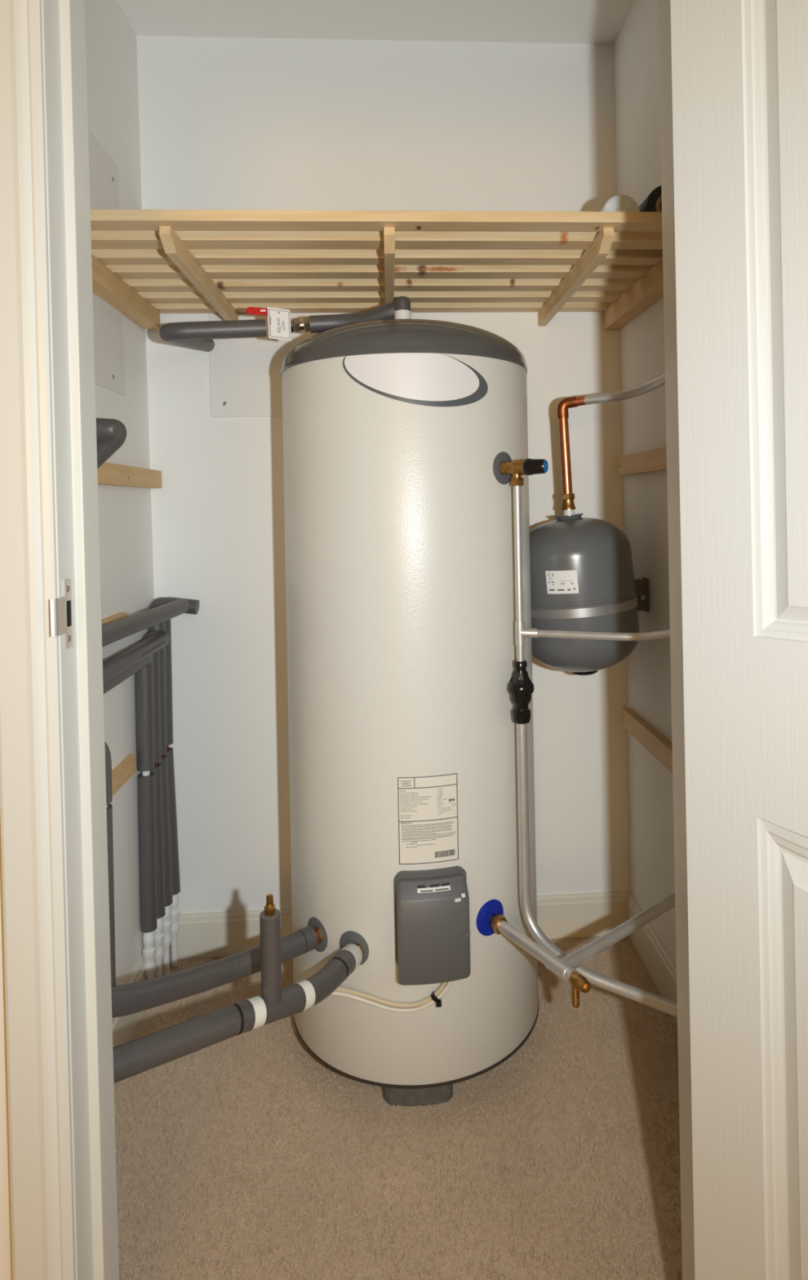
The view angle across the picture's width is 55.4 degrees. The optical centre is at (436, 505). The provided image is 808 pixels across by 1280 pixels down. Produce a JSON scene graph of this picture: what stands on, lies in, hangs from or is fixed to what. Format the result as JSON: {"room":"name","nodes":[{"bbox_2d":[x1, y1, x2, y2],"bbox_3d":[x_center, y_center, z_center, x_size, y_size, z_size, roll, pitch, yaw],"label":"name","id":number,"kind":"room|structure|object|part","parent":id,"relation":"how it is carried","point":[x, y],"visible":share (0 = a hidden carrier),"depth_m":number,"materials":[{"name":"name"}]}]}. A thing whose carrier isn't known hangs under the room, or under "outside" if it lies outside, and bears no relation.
{"room":"airing cupboard","nodes":[
{"label":"airing cupboard","id":0,"kind":"room"},
{"bbox_2d":[0,814,13,1279],"bbox_3d":[-1.069,-0.011,0.913,1.199,2.515,0.099,-1,0,-4],"label":"wall","id":1,"kind":"structure","parent":0,"point":[6,1241],"depth_m":0.90,"materials":[{"name":"white paint"}]},
{"bbox_2d":[0,0,75,1279],"bbox_3d":[-0.475,0.135,0.891,0.080,2.100,0.018,-1,0,-4],"label":"trim","id":2,"kind":"structure","parent":1,"relation":"attached to","point":[32,804],"depth_m":0.88,"materials":[{"name":"white paint"}]},
{"bbox_2d":[41,0,119,1279],"bbox_3d":[-0.453,0.165,0.951,0.057,2.040,0.099,-1,0,-4],"label":"trim","id":3,"kind":"structure","parent":1,"relation":"attached to","point":[64,21],"depth_m":0.95,"materials":[{"name":"white paint"}]},
{"bbox_2d":[48,578,73,648],"bbox_3d":[-0.442,0.131,0.910,0.007,0.082,0.048,-1,0,3],"label":"strike plate","id":4,"kind":"object","parent":3,"relation":"attached to","point":[60,611],"visible":1,"depth_m":0.91,"materials":[{"name":"silver metal"}]},
{"bbox_3d":[-0.442,0.131,0.922,0.002,0.082,0.024,-1,0,-4],"label":"plate","id":5,"kind":"part","parent":4,"relation":"part of","materials":[{"name":"silver metal"}]},
{"bbox_2d":[84,0,154,985],"bbox_3d":[-0.767,-0.017,1.487,0.130,2.515,1.167,-1,0,-4],"label":"wall","id":6,"kind":"structure","parent":0,"point":[125,513],"depth_m":1.81,"materials":[{"name":"white paint"}]},
{"bbox_2d":[88,128,125,395],"bbox_3d":[-0.730,-0.535,1.476,0.014,0.549,0.715,-1,0,-4],"label":"access panel","id":7,"kind":"object","parent":6,"relation":"attached to","point":[108,344],"visible":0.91,"depth_m":1.73,"materials":[{"name":"white paint"}]},
{"bbox_2d":[96,417,126,469],"bbox_3d":[-0.630,-0.107,1.424,0.112,0.110,0.119,-1,0,-4],"label":"insulated pipe","id":8,"kind":"object","parent":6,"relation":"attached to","point":[111,433],"visible":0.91,"depth_m":1.43,"materials":[{"name":"grey plastic"}]},
{"bbox_2d":[101,612,127,626],"bbox_3d":[-0.694,0.260,1.410,0.019,0.030,0.700,-1,0,-4],"label":"batten","id":9,"kind":"object","parent":6,"relation":"attached to","point":[119,615],"visible":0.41,"depth_m":1.69,"materials":[{"name":"brown wood"}]},
{"bbox_2d":[111,754,135,795],"bbox_3d":[-0.687,0.602,1.427,0.015,0.042,0.735,-1,0,-4],"label":"batten","id":10,"kind":"object","parent":6,"relation":"attached to","point":[125,770],"visible":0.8,"depth_m":1.71,"materials":[{"name":"brown wood"}]},
{"bbox_2d":[91,253,159,328],"bbox_3d":[-0.708,-0.479,1.527,0.041,0.046,0.935,-1,0,-4],"label":"batten","id":11,"kind":"object","parent":6,"relation":"attached to","point":[106,284],"visible":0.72,"depth_m":1.74,"materials":[{"name":"brown wood"}]},
{"bbox_2d":[97,462,161,488],"bbox_3d":[-0.707,-0.067,1.549,0.032,0.046,0.939,-1,0,-4],"label":"batten","id":12,"kind":"object","parent":6,"relation":"attached to","point":[108,473],"visible":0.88,"depth_m":1.76,"materials":[{"name":"brown wood"}]},
{"bbox_2d":[102,655,157,979],"bbox_3d":[-0.661,0.765,1.435,0.038,0.843,0.827,-1,0,-4],"label":"insulated pipe","id":13,"kind":"object","parent":6,"relation":"attached to","point":[143,670],"visible":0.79,"depth_m":1.81,"materials":[{"name":"grey plastic"}]},
{"bbox_2d":[111,954,155,1047],"bbox_3d":[-0.676,1.133,1.499,0.014,0.112,1.024,-1,0,-4],"label":"baseboard","id":14,"kind":"structure","parent":6,"relation":"attached to","point":[123,1027],"depth_m":1.71,"materials":[{"name":"beige paint"}]},
{"bbox_2d":[102,630,169,977],"bbox_3d":[-0.650,0.747,1.462,0.068,0.880,0.881,-1,0,-4],"label":"insulated pipe","id":15,"kind":"object","parent":6,"relation":"attached to","point":[153,642],"visible":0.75,"depth_m":1.87,"materials":[{"name":"grey plastic"}]},
{"bbox_2d":[102,597,189,974],"bbox_3d":[-0.635,0.709,1.488,0.104,0.955,0.932,-1,0,-4],"label":"insulated pipe","id":16,"kind":"object","parent":6,"relation":"attached to","point":[161,610],"visible":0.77,"depth_m":1.92,"materials":[{"name":"grey plastic"}]},
{"bbox_2d":[117,0,635,44],"bbox_3d":[-0.120,-1.287,1.544,1.700,0.080,1.237,-1,0,-4],"label":"ceiling","id":17,"kind":"structure","parent":0,"point":[531,21],"depth_m":1.97,"materials":[{"name":"white paint"}]},
{"bbox_2d":[136,35,630,913],"bbox_3d":[-0.131,-0.029,2.111,1.700,2.515,0.100,-1,0,-4],"label":"wall","id":18,"kind":"structure","parent":0,"point":[226,123],"depth_m":2.05,"materials":[{"name":"white paint"}]},
{"bbox_2d":[162,596,199,967],"bbox_3d":[-0.660,0.712,1.983,0.110,0.950,0.040,-1,0,-4],"label":"insulated pipe","id":19,"kind":"object","parent":18,"relation":"attached to","point":[193,608],"visible":0.45,"depth_m":1.97,"materials":[{"name":"grey plastic"}]},
{"bbox_2d":[208,313,323,417],"bbox_3d":[-0.448,-0.370,2.038,0.300,0.272,0.009,-1,0,-4],"label":"access panel","id":20,"kind":"object","parent":18,"relation":"attached to","point":[246,378],"visible":0.57,"depth_m":2.03,"materials":[{"name":"white paint"}]},
{"bbox_2d":[90,208,662,326],"bbox_3d":[-0.110,-0.506,1.728,1.256,0.058,0.663,-1,0,-4],"label":"slatted shelf","id":21,"kind":"object","parent":18,"relation":"attached to","point":[225,263],"visible":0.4,"depth_m":1.61,"materials":[{"name":"brown wood"}]},
{"bbox_2d":[600,194,639,211],"bbox_3d":[0.368,-0.582,1.629,0.075,0.075,0.205,-1,0,-1],"label":"roll","id":22,"kind":"object","parent":21,"relation":"on","point":[621,202],"visible":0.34,"depth_m":1.53,"materials":[{"name":"white"}]},
{"bbox_2d":[639,185,662,211],"bbox_3d":[0.461,-0.594,1.597,0.094,0.094,0.137,-1,0,-4],"label":"tape roll","id":23,"kind":"object","parent":21,"relation":"on","point":[653,202],"visible":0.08,"depth_m":1.53,"materials":[{"name":"black"}]},
{"bbox_2d":[169,890,631,959],"bbox_3d":[-0.098,1.122,2.054,1.261,0.112,0.014,-1,0,-4],"label":"baseboard","id":24,"kind":"structure","parent":18,"relation":"attached to","point":[227,933],"depth_m":2.03,"materials":[{"name":"beige paint"}]},
{"bbox_2d":[114,936,682,1279],"bbox_3d":[-0.016,1.202,0.631,3.200,0.050,3.065,-1,0,-4],"label":"floor","id":25,"kind":"structure","parent":0,"point":[123,1215],"depth_m":1.38,"materials":[{"name":"carpet"}]},
{"bbox_2d":[114,934,682,1279],"bbox_3d":[-0.058,1.173,1.498,1.234,0.009,1.110,-1,0,-4],"label":"carpet","id":26,"kind":"object","parent":25,"relation":"on","point":[555,1264],"visible":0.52,"depth_m":1.41,"materials":[{"name":"beige carpet"}]},
{"bbox_2d":[280,319,539,1106],"bbox_3d":[-0.057,0.387,1.730,0.554,1.580,0.594,-1,0,-4],"label":"cylinder","id":27,"kind":"object","parent":26,"relation":"on","point":[397,433],"visible":0.93,"depth_m":1.50,"materials":[{"name":"cream painted metal"},{"name":"grey plastic"}]},
{"bbox_2d":[104,741,322,1017],"bbox_3d":[-0.400,0.617,1.343,0.103,0.538,0.526,-1,0,44],"label":"insulated pipe","id":28,"kind":"object","parent":27,"relation":"attached to","point":[127,999],"visible":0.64,"depth_m":1.29,"materials":[{"name":"grey rubber"}]},
{"bbox_2d":[112,893,364,1083],"bbox_3d":[-0.298,0.770,1.266,0.084,0.248,0.545,-1,0,36],"label":"insulated pipe","id":29,"kind":"object","parent":27,"relation":"attached to","point":[132,1058],"visible":0.98,"depth_m":1.24,"materials":[{"name":"grey rubber"}]},
{"bbox_2d":[264,893,275,916],"bbox_3d":[-0.275,0.662,1.272,0.018,0.034,0.018,-1,0,-4],"label":"air vent","id":30,"kind":"object","parent":29,"relation":"attached to","point":[270,908],"depth_m":1.27,"materials":[{"name":"gold metal"}]},
{"bbox_2d":[159,296,411,351],"bbox_3d":[-0.336,-0.411,1.840,0.547,0.113,0.415,-1,0,-4],"label":"insulated pipe","id":31,"kind":"object","parent":27,"relation":"attached to","point":[199,335],"visible":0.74,"depth_m":1.67,"materials":[{"name":"grey rubber"}]},
{"bbox_2d":[245,306,310,333],"bbox_3d":[-0.347,-0.404,1.690,0.138,0.058,0.034,-1,0,-10],"label":"valve","id":32,"kind":"object","parent":31,"relation":"attached to","point":[297,325],"visible":0.59,"depth_m":1.68,"materials":[{"name":"silver metal"}]},
{"bbox_3d":[-0.368,-0.421,1.678,0.092,0.022,0.006,-1,0,-4],"label":"lever","id":33,"kind":"part","parent":32,"relation":"part of","materials":[{"name":"red plastic"}]},
{"bbox_2d":[267,306,291,341],"bbox_3d":[-0.338,-0.390,1.657,0.050,0.073,0.002,-1,0,-4],"label":"tag","id":34,"kind":"object","parent":32,"relation":"hanging from","point":[279,319],"visible":1,"depth_m":1.66,"materials":[{"name":"white plastic"}]},
{"bbox_2d":[334,982,447,1008],"bbox_3d":[-0.100,0.927,1.480,0.259,0.068,0.019,-1,0,8],"label":"power cable","id":35,"kind":"object","parent":27,"relation":"attached to","point":[406,1005],"visible":0.92,"depth_m":1.47,"materials":[{"name":"beige plastic"}]},
{"bbox_2d":[431,991,441,1007],"bbox_3d":[-0.001,0.941,1.466,0.020,0.021,0.023,-1,0,-4],"label":"cable tie","id":36,"kind":"object","parent":35,"relation":"attached to","point":[438,1002],"visible":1,"depth_m":1.46,"materials":[{"name":"black plastic"}]},
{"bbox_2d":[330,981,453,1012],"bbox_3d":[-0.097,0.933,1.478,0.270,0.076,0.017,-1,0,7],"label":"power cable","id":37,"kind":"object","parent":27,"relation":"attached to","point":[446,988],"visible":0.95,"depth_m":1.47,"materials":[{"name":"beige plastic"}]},
{"bbox_2d":[400,780,456,823],"bbox_3d":[-0.015,0.569,1.480,0.109,0.083,0.005,-1,0,-8],"label":"print","id":38,"kind":"object","parent":27,"relation":"on","point":[421,802],"depth_m":1.48,"materials":[{"name":"grey paper"}]},
{"bbox_2d":[401,821,455,848],"bbox_3d":[-0.014,0.635,1.479,0.104,0.043,0.005,-1,0,-8],"label":"print","id":39,"kind":"object","parent":27,"relation":"attached to","point":[415,834],"depth_m":1.48,"materials":[{"name":"grey paper"}]},
{"bbox_3d":[-0.006,0.802,1.456,0.138,0.186,0.040,-1,0,-8],"label":"lid","id":40,"kind":"part","parent":27,"relation":"part of","materials":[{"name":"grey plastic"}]},
{"bbox_2d":[420,888,448,892],"bbox_3d":[-0.003,0.724,1.447,0.054,0.002,0.006,-1,0,-9],"label":"print","id":41,"kind":"object","parent":27,"relation":"on","point":[422,890],"depth_m":1.45,"materials":[{"name":"grey paper"}]},
{"bbox_2d":[499,458,548,485],"bbox_3d":[0.176,-0.066,1.537,0.096,0.054,0.034,-1,0,30],"label":"valve","id":42,"kind":"object","parent":27,"relation":"attached to","point":[517,468],"visible":1,"depth_m":1.53,"materials":[{"name":"gold metal"}]},
{"bbox_2d":[512,473,521,477],"bbox_3d":[0.162,-0.060,1.545,0.020,0.014,0.020,-1,0,-4],"label":"outlet","id":43,"kind":"object","parent":42,"relation":"attached to","point":[514,475],"depth_m":1.54,"materials":[{"name":"gold metal"}]},
{"bbox_2d":[488,892,675,983],"bbox_3d":[0.329,0.816,1.527,0.401,0.033,0.243,-1,0,-33],"label":"pipe","id":44,"kind":"object","parent":27,"relation":"attached to","point":[563,967],"visible":0.92,"depth_m":1.43,"materials":[{"name":"silver metal"}]},
{"bbox_2d":[568,971,591,1007],"bbox_3d":[0.245,0.831,1.309,0.024,0.057,0.041,-1,0,-32],"label":"drain cock","id":45,"kind":"object","parent":44,"relation":"attached to","point":[579,983],"visible":1,"depth_m":1.31,"materials":[{"name":"gold metal"}]},
{"bbox_2d":[516,723,677,1017],"bbox_3d":[0.294,0.670,1.449,0.325,0.478,0.035,-1,0,36],"label":"pipe","id":46,"kind":"object","parent":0,"point":[670,1007],"visible":0.87,"depth_m":1.53,"materials":[{"name":"silver metal"}]},
{"bbox_2d":[507,659,534,724],"bbox_3d":[0.170,0.375,1.545,0.053,0.124,0.053,-1,0,-4],"label":"tundish","id":47,"kind":"object","parent":46,"relation":"on","point":[521,691],"visible":1,"depth_m":1.53,"materials":[{"name":"black plastic"}]},
{"bbox_2d":[513,485,670,661],"bbox_3d":[0.303,0.132,1.479,0.324,0.360,0.040,-1,0,30],"label":"pipe","id":48,"kind":"object","parent":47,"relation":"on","point":[521,632],"visible":0.96,"depth_m":1.54,"materials":[{"name":"silver metal"}]},
{"bbox_2d":[613,0,676,964],"bbox_3d":[0.592,-0.043,1.571,0.100,2.515,1.167,-1,0,-4],"label":"wall","id":49,"kind":"structure","parent":0,"point":[636,46],"depth_m":1.90,"materials":[{"name":"white paint"}]},
{"bbox_2d":[529,513,649,675],"bbox_3d":[0.361,0.210,1.825,0.338,0.382,0.273,-1,0,-4],"label":"vessel","id":50,"kind":"object","parent":49,"relation":"attached to","point":[582,576],"visible":0.86,"depth_m":1.71,"materials":[{"name":"grey paint"}]},
{"bbox_2d":[547,573,575,591],"bbox_3d":[0.277,0.171,1.701,0.061,0.039,0.004,-1,0,23],"label":"print","id":51,"kind":"object","parent":50,"relation":"on","point":[556,581],"depth_m":1.70,"materials":[{"name":"grey paper"}]},
{"bbox_2d":[557,372,665,515],"bbox_3d":[0.419,-0.122,1.678,0.100,0.292,0.388,-1,0,-27],"label":"pipe","id":52,"kind":"object","parent":50,"relation":"on","point":[567,497],"visible":0.99,"depth_m":1.81,"materials":[{"name":"orange metal"}]},
{"bbox_2d":[604,259,663,329],"bbox_3d":[0.507,-0.501,1.611,0.044,0.049,0.953,-1,0,-4],"label":"batten","id":53,"kind":"object","parent":49,"relation":"attached to","point":[649,289],"visible":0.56,"depth_m":1.84,"materials":[{"name":"brown wood"}]},
{"bbox_2d":[617,446,666,475],"bbox_3d":[0.526,-0.105,1.613,0.023,0.050,0.915,-1,0,-4],"label":"batten","id":54,"kind":"object","parent":49,"relation":"attached to","point":[655,460],"visible":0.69,"depth_m":1.86,"materials":[{"name":"brown wood"}]},
{"bbox_2d":[622,707,672,773],"bbox_3d":[0.540,0.570,1.611,0.022,0.051,0.910,-1,0,-4],"label":"batten","id":55,"kind":"object","parent":49,"relation":"attached to","point":[648,736],"visible":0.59,"depth_m":1.86,"materials":[{"name":"brown wood"}]},
{"bbox_2d":[626,893,677,1024],"bbox_3d":[0.556,1.109,1.575,0.014,0.112,1.024,-1,0,-4],"label":"baseboard","id":56,"kind":"structure","parent":49,"relation":"attached to","point":[660,964],"depth_m":1.87,"materials":[{"name":"beige paint"}]},
{"bbox_3d":[0.948,-0.050,1.038,1.178,2.515,0.099,-1,0,-4],"label":"wall","id":57,"kind":"structure","parent":0,"visible":0},
{"bbox_2d":[657,0,694,1279],"bbox_3d":[0.342,0.149,1.000,0.042,2.040,0.099,-1,0,-4],"label":"trim","id":58,"kind":"structure","parent":57,"relation":"attached to","point":[664,6],"depth_m":1.02,"materials":[{"name":"white paint"}]},
{"bbox_2d":[670,0,807,1279],"bbox_3d":[0.561,0.146,0.666,0.036,2.022,0.735,-1,0,-44],"label":"door","id":59,"kind":"structure","parent":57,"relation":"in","point":[740,68],"depth_m":0.86,"materials":[{"name":"white paint"}]}
]}

